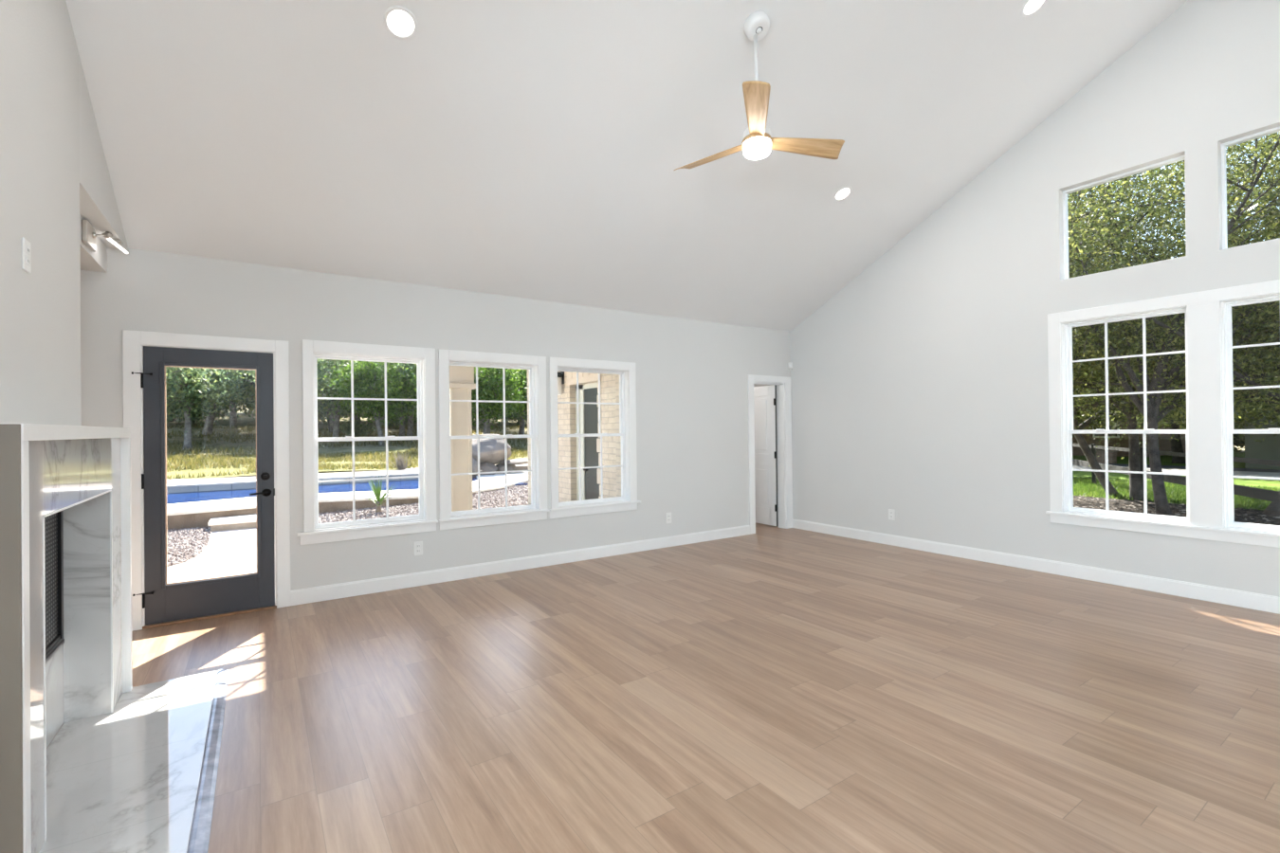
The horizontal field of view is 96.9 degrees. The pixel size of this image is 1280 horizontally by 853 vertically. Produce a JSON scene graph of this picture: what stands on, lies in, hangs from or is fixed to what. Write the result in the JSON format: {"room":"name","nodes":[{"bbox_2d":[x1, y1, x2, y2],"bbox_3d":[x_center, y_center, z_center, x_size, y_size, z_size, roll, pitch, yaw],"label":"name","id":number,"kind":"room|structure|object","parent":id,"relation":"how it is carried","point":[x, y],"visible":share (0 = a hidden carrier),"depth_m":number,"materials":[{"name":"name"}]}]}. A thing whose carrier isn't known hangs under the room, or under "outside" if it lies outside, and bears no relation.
{"room":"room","nodes":[
{"label":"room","id":0,"kind":"room"},
{"bbox_2d":[0,0,127,425],"bbox_3d":[-1.373,-0.995,0.557,0.112,4.831,8.399,0,0,-34],"label":"wall","id":1,"kind":"structure","parent":0,"point":[40,310],"depth_m":2.47,"materials":[{"name":"paint"}]},
{"bbox_2d":[21,237,31,274],"bbox_3d":[-2.449,-0.682,2.267,0.010,0.125,0.080,0,0,-34],"label":"wall outlet","id":2,"kind":"object","parent":1,"relation":"attached to","point":[26,245],"visible":1,"depth_m":2.25,"materials":[{"name":"white plastic"}]},
{"bbox_2d":[26,256,30,266],"bbox_3d":[-2.446,-0.660,2.268,0.004,0.030,0.034,0,0,-34],"label":"socket","id":3,"kind":"object","parent":2,"relation":"attached to","point":[27,258],"depth_m":2.27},
{"bbox_2d":[79,214,107,273],"bbox_3d":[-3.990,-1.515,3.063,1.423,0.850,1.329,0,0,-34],"label":"lintel","id":4,"kind":"object","parent":1,"relation":"in","point":[90,261],"visible":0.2,"depth_m":3.80,"materials":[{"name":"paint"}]},
{"bbox_2d":[81,219,128,254],"bbox_3d":[-3.500,-1.196,3.720,0.076,0.159,0.625,-1,0,-20],"label":"picture light","id":5,"kind":"object","parent":4,"relation":"attached to","point":[88,233],"visible":1,"depth_m":3.56,"materials":[{"name":"silver metal"}]},
{"bbox_2d":[318,482,528,523],"bbox_3d":[-3.189,1.517,11.389,6.580,0.208,9.883,0,0,-34],"label":"gravel bed","id":6,"kind":"object","parent":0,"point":[320,521],"depth_m":10.40,"materials":[{"name":"grey gravel"}]},
{"bbox_2d":[356,475,398,512],"bbox_3d":[-4.672,1.206,10.272,0.899,0.721,0.794,-1,0,34],"label":"yucca","id":7,"kind":"object","parent":6,"relation":"on","point":[376,490],"visible":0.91,"depth_m":10.22,"materials":[{"name":"green plant"}]},
{"bbox_2d":[318,482,528,523],"bbox_3d":[-3.258,1.504,10.675,5.589,0.259,5.460,0,0,-34],"label":"gravel stones","id":8,"kind":"object","parent":6,"relation":"on","point":[362,514],"visible":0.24,"depth_m":10.39},
{"bbox_2d":[80,247,790,590],"bbox_3d":[-1.443,0.048,5.640,8.510,2.795,0.130,0,0,-34],"label":"wall","id":9,"kind":"structure","parent":0,"point":[692,463],"depth_m":5.40,"materials":[{"name":"paint"}]},
{"bbox_2d":[131,345,276,629],"bbox_3d":[-3.352,0.432,4.418,0.867,2.056,0.356,0,0,-34],"label":"door","id":10,"kind":"structure","parent":9,"relation":"in","point":[164,603],"depth_m":4.27,"materials":[{"name":"black wood"}]},
{"bbox_2d":[122,329,290,631],"bbox_3d":[-3.261,0.384,4.322,1.006,2.150,0.018,0,0,-34],"label":"door frame","id":11,"kind":"structure","parent":9,"relation":"attached to","point":[132,340],"depth_m":4.28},
{"bbox_2d":[296,339,438,545],"bbox_3d":[-2.383,0.125,5.001,1.111,1.685,0.198,0,0,-34],"label":"window","id":12,"kind":"structure","parent":9,"relation":"in","point":[420,362],"depth_m":4.98,"materials":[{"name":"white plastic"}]},
{"bbox_2d":[413,541,422,555],"bbox_3d":[-2.015,1.108,5.157,0.080,0.125,0.010,0,0,-34],"label":"wall outlet","id":13,"kind":"object","parent":9,"relation":"attached to","point":[418,545],"visible":1,"depth_m":5.15,"materials":[{"name":"white plastic"}]},
{"bbox_2d":[438,349,548,530],"bbox_3d":[-1.454,0.120,5.627,1.105,1.680,0.198,0,0,-34],"label":"window","id":14,"kind":"structure","parent":9,"relation":"in","point":[533,401],"depth_m":5.62,"materials":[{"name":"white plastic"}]},
{"bbox_2d":[290,525,749,605],"bbox_3d":[-0.694,1.377,6.041,5.161,0.124,0.016,0,0,-34],"label":"baseboard","id":15,"kind":"structure","parent":9,"relation":"attached to","point":[320,594],"depth_m":5.54,"materials":[{"name":"white wood"}]},
{"bbox_2d":[548,357,640,518],"bbox_3d":[-0.517,0.113,6.258,1.132,1.680,0.198,0,0,-34],"label":"window","id":16,"kind":"structure","parent":9,"relation":"in","point":[624,433],"depth_m":6.31,"materials":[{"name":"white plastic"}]},
{"bbox_2d":[665,512,671,523],"bbox_3d":[0.342,1.089,6.746,0.080,0.125,0.010,0,0,-34],"label":"wall outlet","id":17,"kind":"object","parent":9,"relation":"attached to","point":[667,515],"visible":1,"depth_m":6.74,"materials":[{"name":"white plastic"}]},
{"bbox_2d":[753,381,786,529],"bbox_3d":[1.517,0.413,8.089,0.600,2.025,0.891,0,0,-34],"label":"door","id":18,"kind":"structure","parent":9,"relation":"in","point":[768,400],"depth_m":8.03,"materials":[{"name":"white wood"}]},
{"bbox_2d":[747,374,792,534],"bbox_3d":[1.781,0.365,7.719,0.831,2.112,0.018,0,0,-34],"label":"door frame","id":19,"kind":"structure","parent":9,"relation":"attached to","point":[787,381],"depth_m":7.77,"materials":[{"name":"white wood"}]},
{"bbox_2d":[787,362,792,370],"bbox_3d":[2.103,-0.837,7.919,0.070,0.118,0.070,0,0,-34],"label":"sensor","id":20,"kind":"object","parent":9,"relation":"attached to","point":[790,364],"visible":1,"depth_m":7.90,"materials":[{"name":"white plastic"}]},
{"bbox_2d":[557,371,616,502],"bbox_3d":[-0.758,0.169,7.940,0.115,3.160,2.580,0,0,-34],"label":"wall","id":21,"kind":"structure","parent":0,"point":[566,412],"depth_m":8.22,"materials":[{"name":"brick"}]},
{"bbox_2d":[557,371,564,395],"bbox_3d":[-1.202,-0.644,8.362,0.141,0.360,0.122,0,0,-34],"label":"wall lantern","id":22,"kind":"object","parent":21,"relation":"attached to","point":[560,374],"visible":0.58,"depth_m":8.32,"materials":[{"name":"black metal"}]},
{"bbox_2d":[566,373,601,500],"bbox_3d":[-0.719,0.453,7.891,0.180,2.290,0.980,0,0,-34],"label":"door","id":23,"kind":"structure","parent":21,"relation":"in","point":[588,413],"depth_m":7.98,"materials":[{"name":"white wood"}]},
{"bbox_2d":[566,371,603,498],"bbox_3d":[-0.720,0.343,7.858,0.147,2.510,1.005,0,0,-34],"label":"door frame","id":24,"kind":"structure","parent":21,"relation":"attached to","point":[570,374],"depth_m":7.49,"materials":[{"name":"beige paint"}]},
{"bbox_2d":[65,0,1188,331],"bbox_3d":[1.314,-2.407,2.366,7.884,2.286,8.689,0,0,-34],"label":"ceiling","id":25,"kind":"structure","parent":0,"point":[524,149],"depth_m":4.22,"materials":[{"name":"paint"}]},
{"bbox_2d":[383,5,418,39],"bbox_3d":[-1.365,-2.302,3.237,0.184,0.088,0.167,0,0,-34],"label":"recessed light","id":26,"kind":"object","parent":25,"relation":"in","point":[398,21],"visible":1,"depth_m":3.23,"materials":[{"name":"white plastic"}]},
{"bbox_2d":[674,10,844,170],"bbox_3d":[0.805,-2.270,3.873,1.132,0.922,1.121,0,0,-34],"label":"ceiling fan","id":27,"kind":"object","parent":25,"relation":"hanging from","point":[758,142],"visible":1,"depth_m":3.75,"materials":[{"name":"brown wood"}]},
{"bbox_2d":[833,186,852,201],"bbox_3d":[1.995,-2.292,5.586,0.184,0.088,0.167,0,0,-34],"label":"recessed light","id":28,"kind":"object","parent":25,"relation":"in","point":[844,192],"visible":1,"depth_m":5.58,"materials":[{"name":"white plastic"}]},
{"bbox_2d":[1021,0,1046,17],"bbox_3d":[2.927,-3.138,4.210,0.184,0.088,0.167,0,0,-34],"label":"recessed light","id":29,"kind":"object","parent":25,"relation":"in","point":[1030,8],"visible":1,"depth_m":4.23,"materials":[{"name":"white"}]},
{"bbox_2d":[527,369,774,505],"bbox_3d":[-2.799,0.188,6.214,12.300,3.250,2.400,0,0,-34],"label":"wall","id":30,"kind":"structure","parent":0,"point":[617,438],"depth_m":6.64,"materials":[{"name":"white paint"}]},
{"bbox_2d":[46,522,1279,852],"bbox_3d":[0.709,1.472,3.438,9.600,0.120,10.899,0,0,-34],"label":"floor","id":31,"kind":"structure","parent":0,"point":[774,690],"depth_m":2.82,"materials":[{"name":"brown wood"}]},
{"bbox_2d":[38,669,229,852],"bbox_3d":[-2.194,1.432,2.439,0.638,0.021,1.807,0,0,-34],"label":"hearth slab","id":32,"kind":"object","parent":31,"relation":"on","point":[140,777],"visible":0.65,"depth_m":2.33,"materials":[{"name":"stone"}]},
{"bbox_2d":[0,423,132,852],"bbox_3d":[-2.588,0.721,2.184,0.710,1.440,1.732,0,0,-34],"label":"fireplace","id":33,"kind":"object","parent":32,"relation":"on","point":[66,648],"visible":1,"depth_m":2.26,"materials":[{"name":"stone"}]},
{"bbox_2d":[789,0,1279,597],"bbox_3d":[4.524,-1.039,4.531,0.160,4.831,8.399,0,0,-34],"label":"wall","id":34,"kind":"structure","parent":0,"point":[920,388],"depth_m":5.60,"materials":[{"name":"paint"}]},
{"bbox_2d":[888,509,895,520],"bbox_3d":[2.971,1.042,6.706,0.010,0.125,0.080,0,0,-34],"label":"wall outlet","id":35,"kind":"object","parent":34,"relation":"attached to","point":[891,515],"visible":1,"depth_m":6.70,"materials":[{"name":"white plastic"}]},
{"bbox_2d":[792,519,1279,614],"bbox_3d":[4.481,1.315,4.462,0.016,0.124,8.379,0,0,-34],"label":"baseboard","id":36,"kind":"structure","parent":34,"relation":"attached to","point":[1205,593],"depth_m":5.21,"materials":[{"name":"white wood"}]},
{"bbox_2d":[1062,155,1186,279],"bbox_3d":[4.250,-1.793,4.996,0.065,0.850,0.866,0,0,-34],"label":"window","id":37,"kind":"structure","parent":34,"relation":"in","point":[1181,157],"depth_m":5.22,"materials":[{"name":"white plastic"}]},
{"bbox_2d":[1045,279,1279,548],"bbox_3d":[4.534,-0.089,4.492,0.198,1.961,2.242,0,0,-34],"label":"window","id":38,"kind":"structure","parent":34,"relation":"in","point":[1067,360],"depth_m":4.66,"materials":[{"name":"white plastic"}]},
{"bbox_2d":[1220,292,1279,533],"bbox_3d":[4.827,-0.097,4.091,0.160,1.767,0.866,0,0,-34],"label":"window","id":39,"kind":"structure","parent":34,"relation":"in","point":[1226,320],"depth_m":4.42,"materials":[{"name":"white plastic"}]},
{"bbox_2d":[1220,126,1279,249],"bbox_3d":[4.840,-1.804,4.120,0.065,0.850,0.866,0,0,-34],"label":"window","id":40,"kind":"structure","parent":34,"relation":"in","point":[1223,146],"depth_m":4.45,"materials":[{"name":"white plastic"}]},
{"label":"outside","id":41,"kind":"structure","parent":0,"visible":0},
{"bbox_2d":[1073,495,1279,524],"bbox_3d":[10.078,1.609,4.720,9.230,0.100,14.600,0,0,-34],"label":"mulch bed","id":42,"kind":"object","parent":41,"point":[1091,500],"depth_m":10.96,"materials":[{"name":"brown wood"}]},
{"bbox_2d":[1067,131,1279,515],"bbox_3d":[10.654,-2.800,10.219,10.595,9.221,9.628,-1,0,12],"label":"live oak","id":43,"kind":"object","parent":42,"relation":"on","point":[1155,414],"visible":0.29,"depth_m":10.04,"materials":[{"name":"green plant"}]},
{"bbox_2d":[1073,493,1279,526],"bbox_3d":[8.764,1.590,9.748,6.500,0.037,4.892,0,0,-34],"label":"chips","id":44,"kind":"object","parent":42,"relation":"on","point":[1152,510],"visible":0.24,"depth_m":10.92,"materials":[{"name":"brown wood"}]},
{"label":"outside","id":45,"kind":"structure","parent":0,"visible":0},
{"bbox_2d":[1072,464,1279,477],"bbox_3d":[19.457,1.539,17.491,2.600,0.100,25.300,0,0,-34],"label":"driveway","id":46,"kind":"structure","parent":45,"point":[1164,470],"depth_m":18.41,"materials":[{"name":"concrete"}]},
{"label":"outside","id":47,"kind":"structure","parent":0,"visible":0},
{"bbox_2d":[1072,451,1267,469],"bbox_3d":[29.160,1.487,24.029,16.800,0.100,25.300,0,0,-34],"label":"lawn","id":48,"kind":"structure","parent":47,"point":[1165,460],"depth_m":25.36,"materials":[{"name":"green plant"}]},
{"bbox_2d":[1075,372,1123,440],"bbox_3d":[18.156,-1.335,27.766,8.969,6.310,8.357,-1,0,-13],"label":"street tree","id":49,"kind":"object","parent":48,"relation":"on","point":[1084,414],"visible":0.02,"depth_m":26.05,"materials":[{"name":"green plant"}]},
{"bbox_2d":[1073,380,1125,438],"bbox_3d":[21.457,-1.954,30.252,10.029,7.572,10.763,0,0,-40],"label":"street tree","id":50,"kind":"object","parent":48,"relation":"on","point":[1122,422],"visible":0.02,"depth_m":26.21,"materials":[{"name":"green plant"}]},
{"bbox_2d":[1096,450,1118,463],"bbox_3d":[19.562,1.293,23.866,0.600,0.530,0.750,0,0,-34],"label":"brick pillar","id":51,"kind":"structure","parent":48,"relation":"on","point":[1112,455],"depth_m":23.69,"materials":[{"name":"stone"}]},
{"bbox_2d":[1072,410,1186,457],"bbox_3d":[25.841,-1.165,33.220,9.200,5.500,9.000,0,0,-34],"label":"brick house","id":52,"kind":"structure","parent":48,"relation":"on","point":[1164,444],"depth_m":29.14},
{"bbox_2d":[1092,367,1247,463],"bbox_3d":[22.678,-2.002,22.749,10.029,7.572,10.763,-1,0,17],"label":"street tree","id":53,"kind":"object","parent":48,"relation":"on","point":[1177,447],"visible":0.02,"depth_m":23.21,"materials":[{"name":"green plant"}]},
{"bbox_2d":[1243,405,1279,469],"bbox_3d":[26.145,-0.439,18.102,5.200,3.900,9.600,0,0,-34],"label":"shed","id":54,"kind":"object","parent":48,"relation":"on","point":[1270,449],"visible":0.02,"depth_m":20.15,"materials":[{"name":"grey"}]},
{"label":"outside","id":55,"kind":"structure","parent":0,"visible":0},
{"bbox_2d":[167,528,210,566],"bbox_3d":[-8.569,1.685,5.875,6.613,0.050,3.691,0,0,-38],"label":"gravel bed","id":56,"kind":"object","parent":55,"point":[202,528],"visible":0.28,"depth_m":7.17,"materials":[{"name":"white gravel"}]},
{"bbox_2d":[166,527,212,566],"bbox_3d":[-6.898,1.642,7.391,2.068,0.051,3.526,0,0,-34],"label":"gravel stones","id":57,"kind":"object","parent":56,"relation":"on","point":[179,537],"visible":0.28,"depth_m":7.97},
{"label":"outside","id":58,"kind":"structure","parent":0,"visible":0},
{"bbox_2d":[166,463,528,483],"bbox_3d":[-9.764,1.426,14.507,18.000,0.300,1.800,0,0,-34],"label":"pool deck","id":59,"kind":"object","parent":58,"point":[524,466],"visible":0.11,"depth_m":14.87,"materials":[{"name":"white concrete"}]},
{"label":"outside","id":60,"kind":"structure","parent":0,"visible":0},
{"bbox_2d":[166,404,1244,476],"bbox_3d":[-5.122,-3.125,47.834,145.000,10.416,135.000,0,0,-34],"label":"hillside","id":61,"kind":"structure","parent":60,"point":[244,420],"depth_m":29.75,"materials":[{"name":"green plant"}]},
{"bbox_2d":[165,366,254,450],"bbox_3d":[-17.947,-1.597,22.183,7.313,5.400,6.299,-1,0,13],"label":"woodland oak","id":62,"kind":"object","parent":61,"relation":"on","point":[187,389],"visible":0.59,"depth_m":21.77,"materials":[{"name":"green plant"}]},
{"bbox_2d":[166,395,254,425],"bbox_3d":[-29.110,-1.748,37.095,6.659,4.134,7.588,-1,0,2],"label":"bush","id":63,"kind":"object","parent":61,"relation":"on","point":[225,411],"visible":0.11,"depth_m":37.18,"materials":[{"name":"green plant"}]},
{"bbox_2d":[201,392,255,436],"bbox_3d":[-21.982,-3.966,28.574,8.577,9.340,12.330,-1,0,35],"label":"woodland oak","id":64,"kind":"object","parent":61,"relation":"on","point":[209,424],"visible":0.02,"depth_m":29.02,"materials":[{"name":"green plant"}]},
{"bbox_2d":[227,399,255,428],"bbox_3d":[-24.991,-3.715,35.548,10.969,8.099,9.449,-1,0,-8],"label":"woodland oak","id":65,"kind":"object","parent":61,"relation":"on","point":[232,414],"visible":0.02,"depth_m":35.34,"materials":[{"name":"green plant"}]},
{"bbox_2d":[228,400,255,420],"bbox_3d":[-25.908,-2.031,40.576,8.094,4.410,7.103,-1,0,7],"label":"bush","id":66,"kind":"object","parent":61,"relation":"on","point":[253,411],"visible":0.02,"depth_m":38.97,"materials":[{"name":"green plant"}]},
{"bbox_2d":[191,359,348,418],"bbox_3d":[-17.325,-2.889,27.333,9.959,7.544,6.928,-1,0,-13],"label":"woodland oak","id":67,"kind":"object","parent":61,"relation":"on","point":[251,390],"visible":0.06,"depth_m":25.88,"materials":[{"name":"green plant"}]},
{"bbox_2d":[244,402,333,432],"bbox_3d":[-18.375,-4.393,34.678,13.279,10.059,9.237,-1,0,-22],"label":"woodland oak","id":68,"kind":"object","parent":61,"relation":"on","point":[330,421],"visible":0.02,"depth_m":33.85,"materials":[{"name":"green plant"}]},
{"bbox_2d":[238,358,416,442],"bbox_3d":[-14.493,-2.031,26.337,6.929,5.940,8.044,-1,0,38],"label":"woodland oak","id":69,"kind":"object","parent":61,"relation":"on","point":[320,363],"visible":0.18,"depth_m":25.62,"materials":[{"name":"green plant"}]},
{"bbox_2d":[317,405,345,424],"bbox_3d":[-22.437,-1.147,37.353,4.883,3.032,5.565,-1,0,6],"label":"bush","id":70,"kind":"object","parent":61,"relation":"on","point":[320,416],"visible":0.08,"depth_m":37.74,"materials":[{"name":"green plant"}]},
{"bbox_2d":[322,402,366,420],"bbox_3d":[-23.689,-2.043,43.184,7.103,4.410,8.094,-1,0,23],"label":"bush","id":71,"kind":"object","parent":61,"relation":"on","point":[340,414],"visible":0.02,"depth_m":43.48,"materials":[{"name":"green plant"}]},
{"bbox_2d":[166,422,527,455],"bbox_3d":[-15.135,0.340,31.374,26.290,1.593,19.246,0,0,-34],"label":"grass","id":72,"kind":"structure","parent":61,"relation":"on","point":[196,450],"depth_m":27.58,"materials":[{"name":"green plant"}]},
{"bbox_2d":[329,418,383,437],"bbox_3d":[-15.532,0.074,31.296,2.530,1.378,2.220,-1,0,19],"label":"bush","id":73,"kind":"object","parent":61,"relation":"on","point":[359,430],"visible":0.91,"depth_m":30.90,"materials":[{"name":"green plant"}]},
{"bbox_2d":[354,408,362,425],"bbox_3d":[-19.805,-4.136,40.846,11.700,8.639,10.079,0,0,-23],"label":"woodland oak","id":74,"kind":"object","parent":61,"relation":"on","point":[356,417],"visible":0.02,"depth_m":40.48,"materials":[{"name":"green plant"}]},
{"bbox_2d":[317,360,417,446],"bbox_3d":[-11.599,-1.389,25.720,4.657,4.795,5.357,-1,0,12],"label":"oak","id":75,"kind":"object","parent":61,"relation":"on","point":[369,382],"visible":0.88,"depth_m":24.74,"materials":[{"name":"green plant"}]},
{"bbox_2d":[335,362,417,437],"bbox_3d":[-13.373,-2.485,31.183,9.141,6.750,7.874,-1,0,27],"label":"woodland oak","id":76,"kind":"object","parent":61,"relation":"on","point":[401,427],"visible":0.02,"depth_m":30.87,"materials":[{"name":"green plant"}]},
{"bbox_2d":[340,360,417,441],"bbox_3d":[-12.188,-2.610,28.739,9.485,7.185,6.598,-1,0,33],"label":"woodland oak","id":77,"kind":"object","parent":61,"relation":"on","point":[410,430],"visible":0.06,"depth_m":27.00,"materials":[{"name":"green plant"}]},
{"bbox_2d":[360,407,417,428],"bbox_3d":[-16.632,-1.162,39.359,6.071,3.307,5.327,-1,0,2],"label":"bush","id":78,"kind":"object","parent":61,"relation":"on","point":[394,423],"visible":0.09,"depth_m":38.71,"materials":[{"name":"green plant"}]},
{"bbox_2d":[384,452,412,469],"bbox_3d":[-7.005,1.034,16.697,0.836,0.606,0.744,-1,0,32],"label":"dry bush","id":79,"kind":"object","parent":61,"relation":"on","point":[400,466],"visible":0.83,"depth_m":16.57,"materials":[{"name":"beige plant"}]},
{"bbox_2d":[413,366,527,434],"bbox_3d":[-7.397,-1.360,25.933,5.625,5.034,4.890,-1,0,0],"label":"juniper tree","id":80,"kind":"object","parent":61,"relation":"on","point":[490,388],"visible":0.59,"depth_m":25.16,"materials":[{"name":"green plant"}]},
{"bbox_2d":[474,366,527,434],"bbox_3d":[-7.862,-2.016,30.438,8.044,5.940,6.929,0,0,-39],"label":"woodland oak","id":81,"kind":"object","parent":61,"relation":"on","point":[488,430],"visible":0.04,"depth_m":30.09,"materials":[{"name":"green plant"}]},
{"bbox_2d":[493,409,527,424],"bbox_3d":[-10.174,-1.841,47.471,7.103,4.410,8.094,-1,0,-12],"label":"bush","id":82,"kind":"object","parent":61,"relation":"on","point":[513,415],"visible":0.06,"depth_m":46.60,"materials":[{"name":"green plant"}]},
{"bbox_2d":[505,404,525,435],"bbox_3d":[-7.484,-2.650,33.796,9.507,7.019,8.189,-1,0,-6],"label":"woodland oak","id":83,"kind":"object","parent":61,"relation":"on","point":[521,423],"visible":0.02,"depth_m":33.69,"materials":[{"name":"green plant"}]},
{"bbox_2d":[505,369,527,420],"bbox_3d":[-5.603,-2.152,30.251,6.054,6.233,6.964,-1,0,-5],"label":"juniper tree","id":84,"kind":"object","parent":61,"relation":"on","point":[524,371],"visible":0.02,"depth_m":28.99,"materials":[{"name":"green plant"}]},
{"bbox_2d":[1067,133,1279,515],"bbox_3d":[11.245,-2.826,10.298,10.782,9.332,11.381,-1,0,35],"label":"live oak","id":85,"kind":"object","parent":61,"relation":"on","point":[1273,509],"visible":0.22,"depth_m":9.60,"materials":[{"name":"green plant"}]},
{"bbox_2d":[1072,227,1279,414],"bbox_3d":[5.251,-2.748,13.405,10.782,9.332,11.381,-1,0,-3],"label":"live oak","id":86,"kind":"object","parent":61,"relation":"on","point":[1077,338],"visible":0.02,"depth_m":10.07,"materials":[{"name":"green plant"}]},
{"bbox_2d":[1086,338,1279,443],"bbox_3d":[20.587,-1.708,17.319,9.866,6.941,9.193,-1,0,8],"label":"street tree","id":87,"kind":"object","parent":61,"relation":"on","point":[1273,416],"visible":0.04,"depth_m":18.45,"materials":[{"name":"green plant"}]},
{"bbox_2d":[1232,421,1244,453],"bbox_3d":[34.680,-0.393,32.971,7.603,5.003,8.449,-1,0,26],"label":"shrub","id":88,"kind":"object","parent":61,"relation":"on","point":[1240,443],"visible":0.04,"depth_m":31.53,"materials":[{"name":"green plant"}]},
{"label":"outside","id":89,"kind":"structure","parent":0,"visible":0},
{"bbox_2d":[1072,470,1279,510],"bbox_3d":[14.647,1.595,14.251,9.000,0.100,25.300,0,0,-34],"label":"lawn","id":90,"kind":"structure","parent":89,"point":[1272,484],"depth_m":15.90,"materials":[{"name":"green plant"}]},
{"bbox_2d":[1067,134,1279,500],"bbox_3d":[10.442,-3.084,11.516,13.489,9.826,13.046,-1,0,-20],"label":"live oak","id":91,"kind":"object","parent":90,"relation":"on","point":[1135,482],"visible":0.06,"depth_m":10.60,"materials":[{"name":"green plant"}]},
{"bbox_2d":[1068,173,1279,495],"bbox_3d":[10.683,-2.809,12.752,10.782,9.332,11.381,-1,0,37],"label":"live oak","id":92,"kind":"object","parent":90,"relation":"on","point":[1101,476],"visible":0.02,"depth_m":12.81,"materials":[{"name":"green plant"}]},
{"bbox_2d":[1072,443,1279,503],"bbox_3d":[11.149,1.079,12.636,0.106,1.230,12.326,-1,0,22],"label":"fence","id":93,"kind":"object","parent":90,"relation":"on","point":[1240,490],"visible":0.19,"depth_m":11.03,"materials":[{"name":"brown wood"}]},
{"bbox_2d":[1072,475,1279,509],"bbox_3d":[12.062,1.515,14.429,5.080,0.117,8.680,0,0,-34],"label":"grass","id":94,"kind":"structure","parent":90,"relation":"on","point":[1084,486],"depth_m":13.27,"materials":[{"name":"green plant"}]},
{"bbox_2d":[1081,131,1279,418],"bbox_3d":[16.260,-5.099,12.465,16.173,13.998,17.072,0,0,-43],"label":"live oak","id":95,"kind":"object","parent":90,"relation":"on","point":[1169,181],"visible":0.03,"depth_m":12.86,"materials":[{"name":"green plant"}]},
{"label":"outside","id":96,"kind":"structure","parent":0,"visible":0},
{"bbox_2d":[166,446,527,479],"bbox_3d":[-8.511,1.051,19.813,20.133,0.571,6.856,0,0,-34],"label":"meadow grass","id":97,"kind":"structure","parent":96,"point":[219,459],"depth_m":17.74,"materials":[{"name":"yellow plant"}]},
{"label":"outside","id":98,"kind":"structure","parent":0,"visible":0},
{"bbox_2d":[167,527,256,583],"bbox_3d":[-6.336,1.752,6.515,10.750,0.200,6.480,0,0,-34],"label":"patio","id":99,"kind":"structure","parent":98,"point":[230,552],"depth_m":7.00,"materials":[{"name":"concrete"}]},
{"bbox_2d":[207,513,256,531],"bbox_3d":[-6.515,1.598,9.561,1.180,0.160,0.730,0,0,-34],"label":"step","id":100,"kind":"structure","parent":99,"relation":"on","point":[246,521],"depth_m":9.19,"materials":[{"name":"concrete"}]},
{"bbox_2d":[449,365,475,511],"bbox_3d":[-2.382,0.239,7.430,0.370,2.750,0.370,0,0,-34],"label":"porch column","id":101,"kind":"structure","parent":99,"relation":"on","point":[461,377],"depth_m":7.31,"materials":[{"name":"beige stone"}]},
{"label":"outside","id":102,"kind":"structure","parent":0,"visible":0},
{"bbox_2d":[166,470,528,530],"bbox_3d":[-7.710,1.568,11.639,14.200,0.645,5.550,0,0,-34],"label":"pool","id":103,"kind":"object","parent":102,"point":[189,504],"visible":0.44,"depth_m":11.81,"materials":[{"name":"stone"}]},
{"bbox_2d":[472,457,477,476],"bbox_3d":[-4.863,1.224,16.119,0.488,0.778,1.000,0,0,-34],"label":"boulder","id":104,"kind":"object","parent":103,"relation":"on","point":[474,461],"visible":0.26,"depth_m":15.78,"materials":[{"name":"stone"}]},
{"bbox_2d":[479,461,497,475],"bbox_3d":[-4.507,1.270,16.506,0.755,0.601,0.931,0,0,-34],"label":"boulder","id":105,"kind":"object","parent":103,"relation":"on","point":[485,466],"visible":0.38,"depth_m":16.18,"materials":[{"name":"stone"}]},
{"bbox_2d":[472,434,511,464],"bbox_3d":[-4.429,0.670,16.569,1.474,0.915,1.228,0,0,-34],"label":"boulder","id":106,"kind":"object","parent":105,"relation":"on","point":[491,450],"visible":0.58,"depth_m":16.20,"materials":[{"name":"stone"}]},
{"bbox_2d":[495,463,516,473],"bbox_3d":[-4.003,1.267,16.949,0.711,0.399,0.732,0,0,-34],"label":"boulder","id":107,"kind":"object","parent":103,"relation":"on","point":[501,466],"visible":0.44,"depth_m":16.68,"materials":[{"name":"stone"}]},
{"bbox_2d":[498,458,528,464],"bbox_3d":[-3.678,1.055,17.039,0.918,0.168,0.942,-1,0,20],"label":"boulder","id":108,"kind":"object","parent":107,"relation":"on","point":[515,461],"visible":0.74,"depth_m":16.74,"materials":[{"name":"stone"}]},
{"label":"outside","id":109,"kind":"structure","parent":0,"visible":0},
{"bbox_2d":[1104,463,1279,473],"bbox_3d":[21.364,1.535,18.777,2.000,0.100,25.300,0,0,-34],"label":"road","id":110,"kind":"structure","parent":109,"point":[1116,465],"depth_m":20.07,"materials":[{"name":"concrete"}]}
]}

